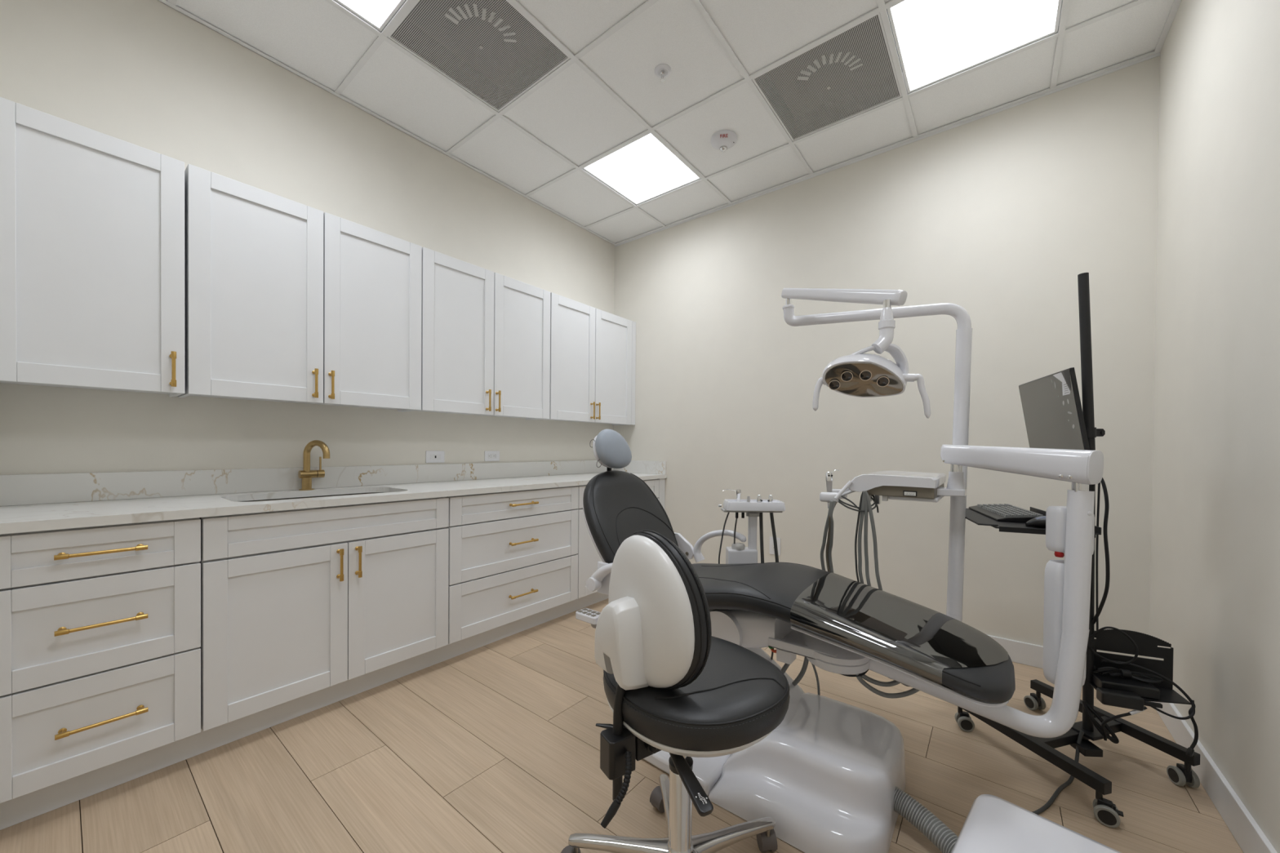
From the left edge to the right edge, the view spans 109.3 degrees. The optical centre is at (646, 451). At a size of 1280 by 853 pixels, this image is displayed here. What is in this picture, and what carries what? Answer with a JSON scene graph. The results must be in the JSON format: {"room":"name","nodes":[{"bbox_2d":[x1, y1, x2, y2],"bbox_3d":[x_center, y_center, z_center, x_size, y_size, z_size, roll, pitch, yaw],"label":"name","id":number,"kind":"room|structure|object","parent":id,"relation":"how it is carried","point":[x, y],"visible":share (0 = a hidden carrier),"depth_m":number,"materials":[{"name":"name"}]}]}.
{"room":"dental clinic","nodes":[
{"label":"dental clinic","id":0,"kind":"room"},
{"bbox_2d":[0,0,614,475],"bbox_3d":[-1.459,-0.524,2.789,0.120,3.240,3.870,1,1,38],"label":"wall","id":1,"kind":"structure","parent":0,"point":[148,74],"depth_m":2.15,"materials":[{"name":"beige paint"}]},
{"bbox_2d":[0,97,185,397],"bbox_3d":[-2.047,-0.686,1.678,0.301,0.910,0.454,1,1,38],"label":"upper cabinet","id":2,"kind":"object","parent":1,"relation":"attached to","point":[92,221],"visible":1,"depth_m":1.60,"materials":[{"name":"paint"}]},
{"bbox_2d":[177,164,422,411],"bbox_3d":[-1.621,-0.687,2.231,0.301,0.910,0.922,1,1,38],"label":"upper cabinet","id":3,"kind":"object","parent":1,"relation":"attached to","point":[286,300],"visible":1,"depth_m":2.07,"materials":[{"name":"paint"}]},
{"bbox_2d":[0,460,666,506],"bbox_3d":[-1.073,0.138,2.711,0.602,0.110,3.283,1,1,38],"label":"backsplash","id":4,"kind":"structure","parent":1,"relation":"attached to","point":[50,488],"depth_m":2.11,"materials":[{"name":"stone"}]},
{"bbox_2d":[426,450,444,462],"bbox_3d":[-1.331,0.033,2.861,0.007,0.075,0.119,1,1,38],"label":"data plate","id":5,"kind":"object","parent":1,"relation":"attached to","point":[432,456],"visible":1,"depth_m":2.86,"materials":[{"name":"white plastic"}]},
{"bbox_2d":[400,246,550,419],"bbox_3d":[-1.056,-0.689,2.962,0.301,0.910,0.913,1,1,38],"label":"upper cabinet","id":6,"kind":"object","parent":1,"relation":"attached to","point":[486,333],"visible":0.98,"depth_m":2.83,"materials":[{"name":"paint"}]},
{"bbox_2d":[484,450,499,461],"bbox_3d":[-1.083,0.031,3.183,0.008,0.071,0.117,1,1,38],"label":"wall outlet","id":7,"kind":"object","parent":1,"relation":"attached to","point":[489,455],"visible":1,"depth_m":3.18,"materials":[{"name":"white plastic"}]},
{"bbox_2d":[488,453,496,458],"bbox_3d":[-1.081,0.031,3.182,0.002,0.033,0.068,1,1,38],"label":"receptacle","id":8,"kind":"object","parent":7,"relation":"attached to","point":[490,455],"depth_m":3.18,"materials":[{"name":"paint"}]},
{"bbox_2d":[528,292,635,425],"bbox_3d":[-0.478,-0.692,3.712,0.301,0.910,0.966,1,1,38],"label":"upper cabinet","id":9,"kind":"object","parent":1,"relation":"attached to","point":[593,350],"visible":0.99,"depth_m":3.58,"materials":[{"name":"paint"}]},
{"bbox_2d":[0,598,1243,852],"bbox_3d":[-0.122,1.167,1.687,3.625,0.100,3.990,1,1,38],"label":"floor","id":10,"kind":"structure","parent":0,"point":[494,747],"depth_m":1.55,"materials":[{"name":"brown wood"}]},
{"bbox_2d":[0,517,200,803],"bbox_3d":[-1.927,0.610,1.589,0.631,0.765,0.454,1,1,38],"label":"base cabinet","id":11,"kind":"object","parent":10,"relation":"on","point":[100,625],"visible":1,"depth_m":1.41,"materials":[{"name":"paint"}]},
{"bbox_2d":[0,591,608,830],"bbox_3d":[-0.921,1.046,2.587,0.017,0.110,3.268,1,1,38],"label":"toe kick","id":12,"kind":"object","parent":10,"relation":"on","point":[14,811],"visible":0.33,"depth_m":1.74,"materials":[{"name":"paint"}]},
{"bbox_2d":[199,492,448,731],"bbox_3d":[-1.508,0.608,2.132,0.631,0.765,0.910,1,1,38],"label":"base cabinet","id":13,"kind":"object","parent":10,"relation":"on","point":[295,603],"visible":0.94,"depth_m":1.87,"materials":[{"name":"paint"}]},
{"bbox_2d":[446,485,578,644],"bbox_3d":[-0.951,0.606,2.854,0.631,0.765,0.904,1,1,38],"label":"base cabinet","id":14,"kind":"object","parent":10,"relation":"on","point":[513,556],"visible":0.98,"depth_m":2.62,"materials":[{"name":"paint"}]},
{"bbox_2d":[576,478,665,598],"bbox_3d":[-0.367,0.604,3.611,0.631,0.765,0.997,1,1,38],"label":"base cabinet","id":15,"kind":"object","parent":10,"relation":"on","point":[588,557],"visible":0.06,"depth_m":3.12,"materials":[{"name":"paint"}]},
{"bbox_2d":[0,472,666,534],"bbox_3d":[-1.071,0.208,2.709,0.609,0.030,3.283,1,1,38],"label":"countertop","id":16,"kind":"structure","parent":15,"relation":"on","point":[55,516],"depth_m":1.78,"materials":[{"name":"stone"}]},
{"bbox_2d":[237,492,386,502],"bbox_3d":[-1.522,0.324,2.131,0.394,0.195,0.696,1,1,38],"label":"sink","id":17,"kind":"object","parent":16,"relation":"in","point":[371,492],"visible":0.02,"depth_m":2.25,"materials":[{"name":"metal"}]},
{"bbox_2d":[297,440,329,490],"bbox_3d":[-1.656,0.067,2.265,0.153,0.250,0.103,1,1,38],"label":"faucet","id":18,"kind":"object","parent":16,"relation":"on","point":[306,475],"visible":1,"depth_m":2.26,"materials":[{"name":"gold metal"}]},
{"bbox_2d":[560,529,790,852],"bbox_3d":[0.112,0.658,1.149,0.591,0.929,0.571,0,1,-34],"label":"stool","id":19,"kind":"object","parent":10,"relation":"on","point":[684,691],"visible":1,"depth_m":1.01,"materials":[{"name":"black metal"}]},
{"bbox_2d":[560,844,580,852],"bbox_3d":[-0.201,1.082,1.208,0.056,0.034,0.043,0,1,-17],"label":"caster","id":20,"kind":"object","parent":19,"relation":"attached to","point":[568,849],"depth_m":1.21,"materials":[{"name":"grey"}]},
{"bbox_2d":[649,786,662,809],"bbox_3d":[0.045,1.082,1.426,0.056,0.034,0.043,0,1,-42],"label":"caster wheel","id":21,"kind":"object","parent":19,"relation":"attached to","point":[655,798],"depth_m":1.41,"materials":[{"name":"grey plastic"}]},
{"bbox_2d":[629,531,711,688],"bbox_3d":[0.022,0.372,1.102,0.077,0.356,0.339,0,1,-34],"label":"backrest cushion","id":22,"kind":"object","parent":19,"relation":"on","point":[691,620],"depth_m":0.97,"materials":[{"name":"white plastic"}]},
{"bbox_2d":[603,635,790,751],"bbox_3d":[0.122,0.589,1.174,0.448,0.097,0.464,0,1,-34],"label":"seat cushion","id":23,"kind":"object","parent":19,"relation":"on","point":[739,697],"depth_m":1.01,"materials":[{"name":"black leather"}]},
{"bbox_2d":[760,828,777,850],"bbox_3d":[0.339,1.086,1.283,0.043,0.034,0.056,0,1,-6],"label":"caster wheel","id":24,"kind":"object","parent":19,"relation":"attached to","point":[768,841],"depth_m":1.26,"materials":[{"name":"grey plastic"}]},
{"bbox_2d":[575,429,1015,852],"bbox_3d":[0.414,0.511,1.770,1.612,1.219,0.828,1,1,38],"label":"dental chair","id":25,"kind":"object","parent":10,"relation":"on","point":[828,776],"visible":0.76,"depth_m":1.45,"materials":[{"name":"black leather"}]},
{"bbox_2d":[718,499,785,564],"bbox_3d":[0.472,0.558,1.996,0.298,0.662,0.314,0,1,0],"label":"holder","id":26,"kind":"object","parent":25,"relation":"attached to","point":[738,553],"visible":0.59,"depth_m":2.08,"materials":[{"name":"white plastic"}]},
{"bbox_2d":[722,488,741,502],"bbox_3d":[0.397,0.214,2.113,0.090,0.080,0.024,0,1,-11],"label":"syringe","id":27,"kind":"object","parent":26,"relation":"on","point":[738,491],"visible":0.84,"depth_m":2.11,"materials":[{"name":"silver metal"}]},
{"bbox_2d":[723,499,785,511],"bbox_3d":[0.492,0.246,2.084,0.264,0.039,0.122,0,1,0],"label":"tray","id":28,"kind":"object","parent":26,"relation":"on","point":[729,505],"depth_m":2.02,"materials":[{"name":"white plastic"}]},
{"bbox_2d":[756,494,762,502],"bbox_3d":[0.526,0.227,2.119,0.025,0.054,0.026,0,1,-11],"label":"saliva ejector","id":29,"kind":"object","parent":26,"relation":"on","point":[758,498],"visible":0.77,"depth_m":2.11,"materials":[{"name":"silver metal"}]},
{"bbox_2d":[767,494,773,502],"bbox_3d":[0.578,0.228,2.118,0.025,0.054,0.030,1,1,38],"label":"saliva ejector","id":30,"kind":"object","parent":26,"relation":"on","point":[771,498],"visible":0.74,"depth_m":2.11,"materials":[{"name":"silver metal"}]},
{"bbox_2d":[691,562,1015,702],"bbox_3d":[0.560,0.550,1.632,1.188,0.200,0.507,1,1,38],"label":"seat cushion","id":31,"kind":"object","parent":25,"relation":"on","point":[828,619],"depth_m":1.43,"materials":[{"name":"black leather"}]},
{"bbox_2d":[781,288,972,445],"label":"light","id":32,"kind":"object","parent":25,"relation":"attached to","point":[860,373],"depth_m":1.62,"materials":[{"name":"white plastic"}]},
{"bbox_2d":[893,786,958,852],"bbox_3d":[0.798,1.060,1.285,0.081,0.094,0.254,0,1,-28],"label":"corrugated hose","id":33,"kind":"object","parent":25,"relation":"attached to","point":[944,839],"visible":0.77,"depth_m":1.29,"materials":[{"name":"grey plastic"}]},
{"bbox_2d":[946,494,966,622],"label":"pole","id":34,"kind":"object","parent":25,"relation":"attached to","point":[957,504],"depth_m":1.74,"materials":[{"name":"white plastic"}]},
{"bbox_2d":[819,444,1103,737],"bbox_3d":[1.042,0.407,1.623,0.809,0.867,0.690,1,1,38],"label":"delivery arm","id":35,"kind":"object","parent":25,"relation":"attached to","point":[1069,528],"visible":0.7,"depth_m":1.36},
{"bbox_2d":[825,469,839,508],"bbox_3d":[0.735,0.148,1.795,0.052,0.154,0.032,1,1,18],"label":"syringe","id":36,"kind":"object","parent":35,"relation":"in","point":[828,475],"visible":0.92,"depth_m":1.79,"materials":[{"name":"grey plastic"}]},
{"bbox_2d":[848,471,946,492],"bbox_3d":[1.013,0.120,1.823,0.290,0.070,0.407,1,1,38],"label":"tray","id":37,"kind":"object","parent":35,"relation":"on","point":[881,481],"depth_m":1.68,"materials":[{"name":"white plastic"}]},
{"bbox_2d":[951,794,1120,852],"bbox_3d":[0.827,1.004,0.949,0.436,0.249,0.332,0,1,-43],"label":"box","id":38,"kind":"object","parent":10,"relation":"on","point":[993,824],"visible":1,"depth_m":1.04,"materials":[{"name":"white plastic"}]},
{"bbox_2d":[1032,730,1084,814],"bbox_3d":[1.335,1.060,1.490,0.491,0.142,0.047,0,1,-26],"label":"cable","id":39,"kind":"object","parent":10,"relation":"on","point":[1051,800],"visible":0.67,"depth_m":1.51,"materials":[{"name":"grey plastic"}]},
{"bbox_2d":[954,272,1199,827],"bbox_3d":[1.551,0.243,1.692,0.704,1.775,0.722,1,1,38],"label":"monitor stand","id":40,"kind":"object","parent":10,"relation":"on","point":[1105,811],"visible":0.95,"depth_m":1.62,"materials":[{"name":"black metal"}]},
{"bbox_2d":[968,503,1043,522],"bbox_3d":[1.458,0.244,1.847,0.157,0.030,0.395,1,1,22],"label":"keyboard","id":41,"kind":"object","parent":40,"relation":"on","point":[1000,512],"visible":0.96,"depth_m":1.77,"materials":[{"name":"black plastic"}]},
{"bbox_2d":[965,506,1101,537],"bbox_3d":[1.440,0.258,1.772,0.280,0.034,0.568,1,1,22],"label":"shelf","id":42,"kind":"object","parent":40,"relation":"attached to","point":[976,517],"depth_m":1.60,"materials":[{"name":"black"}]},
{"bbox_2d":[1025,515,1045,527],"bbox_3d":[1.381,0.242,1.564,0.115,0.039,0.065,1,1,38],"label":"mouse","id":43,"kind":"object","parent":40,"relation":"on","point":[1038,522],"visible":0.46,"depth_m":1.56,"materials":[{"name":"black plastic"}]},
{"bbox_2d":[1018,367,1089,449],"bbox_3d":[1.512,-0.129,1.658,0.119,0.290,0.444,1,1,22],"label":"monitor","id":44,"kind":"object","parent":40,"relation":"attached to","point":[1053,415],"visible":0.91,"depth_m":1.61,"materials":[{"name":"black plastic"}]},
{"bbox_2d":[1070,721,1103,757],"bbox_3d":[1.571,1.029,1.619,0.127,0.055,0.103,0,1,-15],"label":"monitor stand base","id":45,"kind":"object","parent":40,"relation":"attached to","point":[1087,748],"depth_m":1.61,"materials":[{"name":"black metal"}]},
{"bbox_2d":[1095,482,1100,631],"bbox_3d":[1.595,0.332,1.603,0.017,0.600,0.008,0,1,-27],"label":"cable","id":46,"kind":"object","parent":40,"relation":"hanging from","point":[1099,484],"visible":0.77,"depth_m":1.60,"materials":[{"name":"black rubber"}]},
{"bbox_2d":[1081,701,1119,743],"bbox_3d":[1.583,0.946,1.585,0.024,0.113,0.094,0,1,-37],"label":"cable","id":47,"kind":"object","parent":40,"relation":"attached to","point":[1087,707],"visible":0.96,"depth_m":1.58,"materials":[{"name":"black rubber"}]},
{"bbox_2d":[1091,477,1110,624],"bbox_3d":[1.587,0.342,1.589,0.025,0.544,0.066,1,1,7],"label":"cable","id":48,"kind":"object","parent":40,"relation":"hanging from","point":[1103,482],"visible":0.91,"depth_m":1.56,"materials":[{"name":"black rubber"}]},
{"bbox_2d":[1088,626,1138,664],"bbox_3d":[1.631,0.678,1.587,0.122,0.127,0.012,1,1,36],"label":"cable","id":49,"kind":"object","parent":40,"relation":"hanging from","point":[1135,656],"visible":1,"depth_m":1.58,"materials":[{"name":"black rubber"}]},
{"bbox_2d":[1101,706,1146,741],"bbox_3d":[1.604,0.920,1.525,0.042,0.158,0.105,0,1,-41],"label":"cable","id":50,"kind":"object","parent":40,"relation":"attached to","point":[1133,712],"visible":1,"depth_m":1.53,"materials":[{"name":"black rubber"}]},
{"bbox_2d":[1092,670,1159,700],"bbox_3d":[1.659,0.810,1.583,0.153,0.036,0.100,1,1,22],"label":"computer","id":51,"kind":"object","parent":40,"relation":"on","point":[1144,690],"visible":0.77,"depth_m":1.55,"materials":[{"name":"black plastic"}]},
{"bbox_2d":[1093,666,1164,684],"bbox_3d":[1.674,0.776,1.581,0.183,0.030,0.038,1,1,24],"label":"cable bundle","id":52,"kind":"object","parent":51,"relation":"on","point":[1112,671],"visible":1,"depth_m":1.57,"materials":[{"name":"black rubber"}]},
{"bbox_2d":[1096,687,1162,711],"bbox_3d":[1.619,0.833,1.518,0.165,0.044,0.044,1,1,22],"label":"power adapter","id":53,"kind":"object","parent":40,"relation":"hanging from","point":[1131,700],"visible":1,"depth_m":1.51,"materials":[{"name":"black plastic"}]},
{"bbox_2d":[1089,683,1191,704],"bbox_3d":[1.696,0.831,1.568,0.249,0.004,0.130,1,1,22],"label":"shelf","id":54,"kind":"object","parent":40,"relation":"attached to","point":[1167,695],"depth_m":1.54,"materials":[{"name":"black metal"}]},
{"bbox_2d":[1101,659,1198,756],"bbox_3d":[1.715,0.865,1.554,0.046,0.250,0.224,0,1,-42],"label":"cable","id":55,"kind":"object","parent":40,"relation":"hanging from","point":[1189,752],"visible":0.93,"depth_m":1.49,"materials":[{"name":"black rubber"}]},
{"bbox_2d":[1143,699,1195,719],"bbox_3d":[1.714,0.842,1.490,0.155,0.059,0.028,1,1,10],"label":"cable","id":56,"kind":"object","parent":40,"relation":"hanging from","point":[1193,705],"visible":0.98,"depth_m":1.48,"materials":[{"name":"black rubber"}]},
{"bbox_2d":[166,0,1174,243],"bbox_3d":[-0.154,-2.027,1.582,3.625,0.292,4.180,1,1,38],"label":"ceiling","id":57,"kind":"structure","parent":0,"point":[571,113],"depth_m":2.34,"materials":[{"name":"tile"}]},
{"bbox_2d":[335,0,405,31],"bbox_3d":[-1.143,-1.913,1.636,0.583,0.049,0.583,1,1,38],"label":"ceiling light","id":58,"kind":"object","parent":57,"relation":"attached to","point":[377,13],"visible":1,"depth_m":1.96,"materials":[{"name":"paint"}]},
{"bbox_2d":[346,0,396,23],"bbox_3d":[-1.143,-1.909,1.636,0.557,0.004,0.557,1,1,38],"label":"diffuser","id":59,"kind":"object","parent":58,"relation":"attached to","point":[376,11],"depth_m":1.95,"materials":[{"name":"white plastic"}]},
{"bbox_2d":[387,0,569,111],"bbox_3d":[-0.771,-1.959,2.118,0.583,0.147,0.583,1,1,38],"label":"ceiling vent","id":60,"kind":"object","parent":57,"relation":"in","point":[488,48],"visible":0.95,"depth_m":2.16,"materials":[{"name":"metal"}]},
{"bbox_2d":[582,132,701,204],"bbox_3d":[-0.026,-1.917,3.084,0.583,0.049,0.583,1,1,38],"label":"ceiling light","id":61,"kind":"object","parent":57,"relation":"attached to","point":[645,169],"visible":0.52,"depth_m":3.08,"materials":[{"name":"paint"}]},
{"bbox_2d":[167,0,1148,228],"bbox_3d":[-0.194,-1.893,1.533,3.385,0.040,4.068,1,1,38],"label":"ceiling grid","id":62,"kind":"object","parent":57,"relation":"attached to","point":[383,35],"depth_m":2.25,"materials":[{"name":"paint"}]},
{"bbox_2d":[654,63,671,82],"bbox_3d":[0.081,-1.861,2.245,0.084,0.048,0.084,1,1,38],"label":"sprinkler","id":63,"kind":"object","parent":57,"relation":"attached to","point":[661,70],"visible":1,"depth_m":2.24,"materials":[{"name":"white metal"}]},
{"bbox_2d":[711,129,737,151],"bbox_3d":[0.466,-1.857,2.737,0.156,0.058,0.156,1,1,38],"label":"fire alarm","id":64,"kind":"object","parent":57,"relation":"attached to","point":[722,140],"visible":1,"depth_m":2.70,"materials":[{"name":"white plastic"}]},
{"bbox_2d":[751,8,902,141],"bbox_3d":[0.939,-1.947,2.339,0.583,0.147,0.583,1,1,38],"label":"ceiling vent","id":65,"kind":"object","parent":57,"relation":"in","point":[851,73],"visible":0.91,"depth_m":2.37,"materials":[{"name":"metal"}]},
{"bbox_2d":[886,0,1062,93],"bbox_3d":[1.421,-1.895,1.967,0.583,0.049,0.583,1,1,38],"label":"ceiling light","id":66,"kind":"object","parent":57,"relation":"attached to","point":[935,40],"visible":0.92,"depth_m":2.04,"materials":[{"name":"paint"}]},
{"bbox_2d":[613,55,1159,658],"bbox_3d":[1.073,-0.507,3.204,3.385,3.240,0.120,1,1,38],"label":"wall","id":67,"kind":"structure","parent":0,"point":[997,217],"depth_m":2.67,"materials":[{"name":"beige paint"}]},
{"bbox_2d":[158,0,1181,246],"bbox_3d":[-0.097,-1.876,1.659,3.384,0.035,3.750,1,1,38],"label":"trim","id":68,"kind":"structure","parent":67,"relation":"attached to","point":[1176,3],"depth_m":2.53,"materials":[{"name":"paint"}]},
{"bbox_2d":[769,537,780,555],"bbox_3d":[0.918,0.676,3.246,0.080,0.124,0.008,1,1,38],"label":"wall outlet","id":69,"kind":"object","parent":67,"relation":"attached to","point":[771,543],"visible":0.78,"depth_m":3.25,"materials":[{"name":"white plastic"}]},
{"bbox_2d":[987,635,1043,668],"bbox_3d":[1.260,1.059,2.980,2.751,0.115,0.014,1,1,38],"label":"baseboard","id":70,"kind":"structure","parent":67,"relation":"attached to","point":[1020,652],"depth_m":2.40,"materials":[{"name":"paint"}]},
{"bbox_2d":[1149,0,1279,852],"bbox_3d":[1.316,-0.482,0.648,0.120,3.240,3.870,1,1,38],"label":"wall","id":71,"kind":"structure","parent":0,"point":[1215,576],"depth_m":1.48,"materials":[{"name":"beige paint"}]},
{"bbox_2d":[1151,701,1277,852],"bbox_3d":[1.213,1.080,0.656,0.014,0.115,3.750,1,1,38],"label":"baseboard","id":72,"kind":"structure","parent":71,"relation":"attached to","point":[1246,831],"depth_m":1.41,"materials":[{"name":"paint"}]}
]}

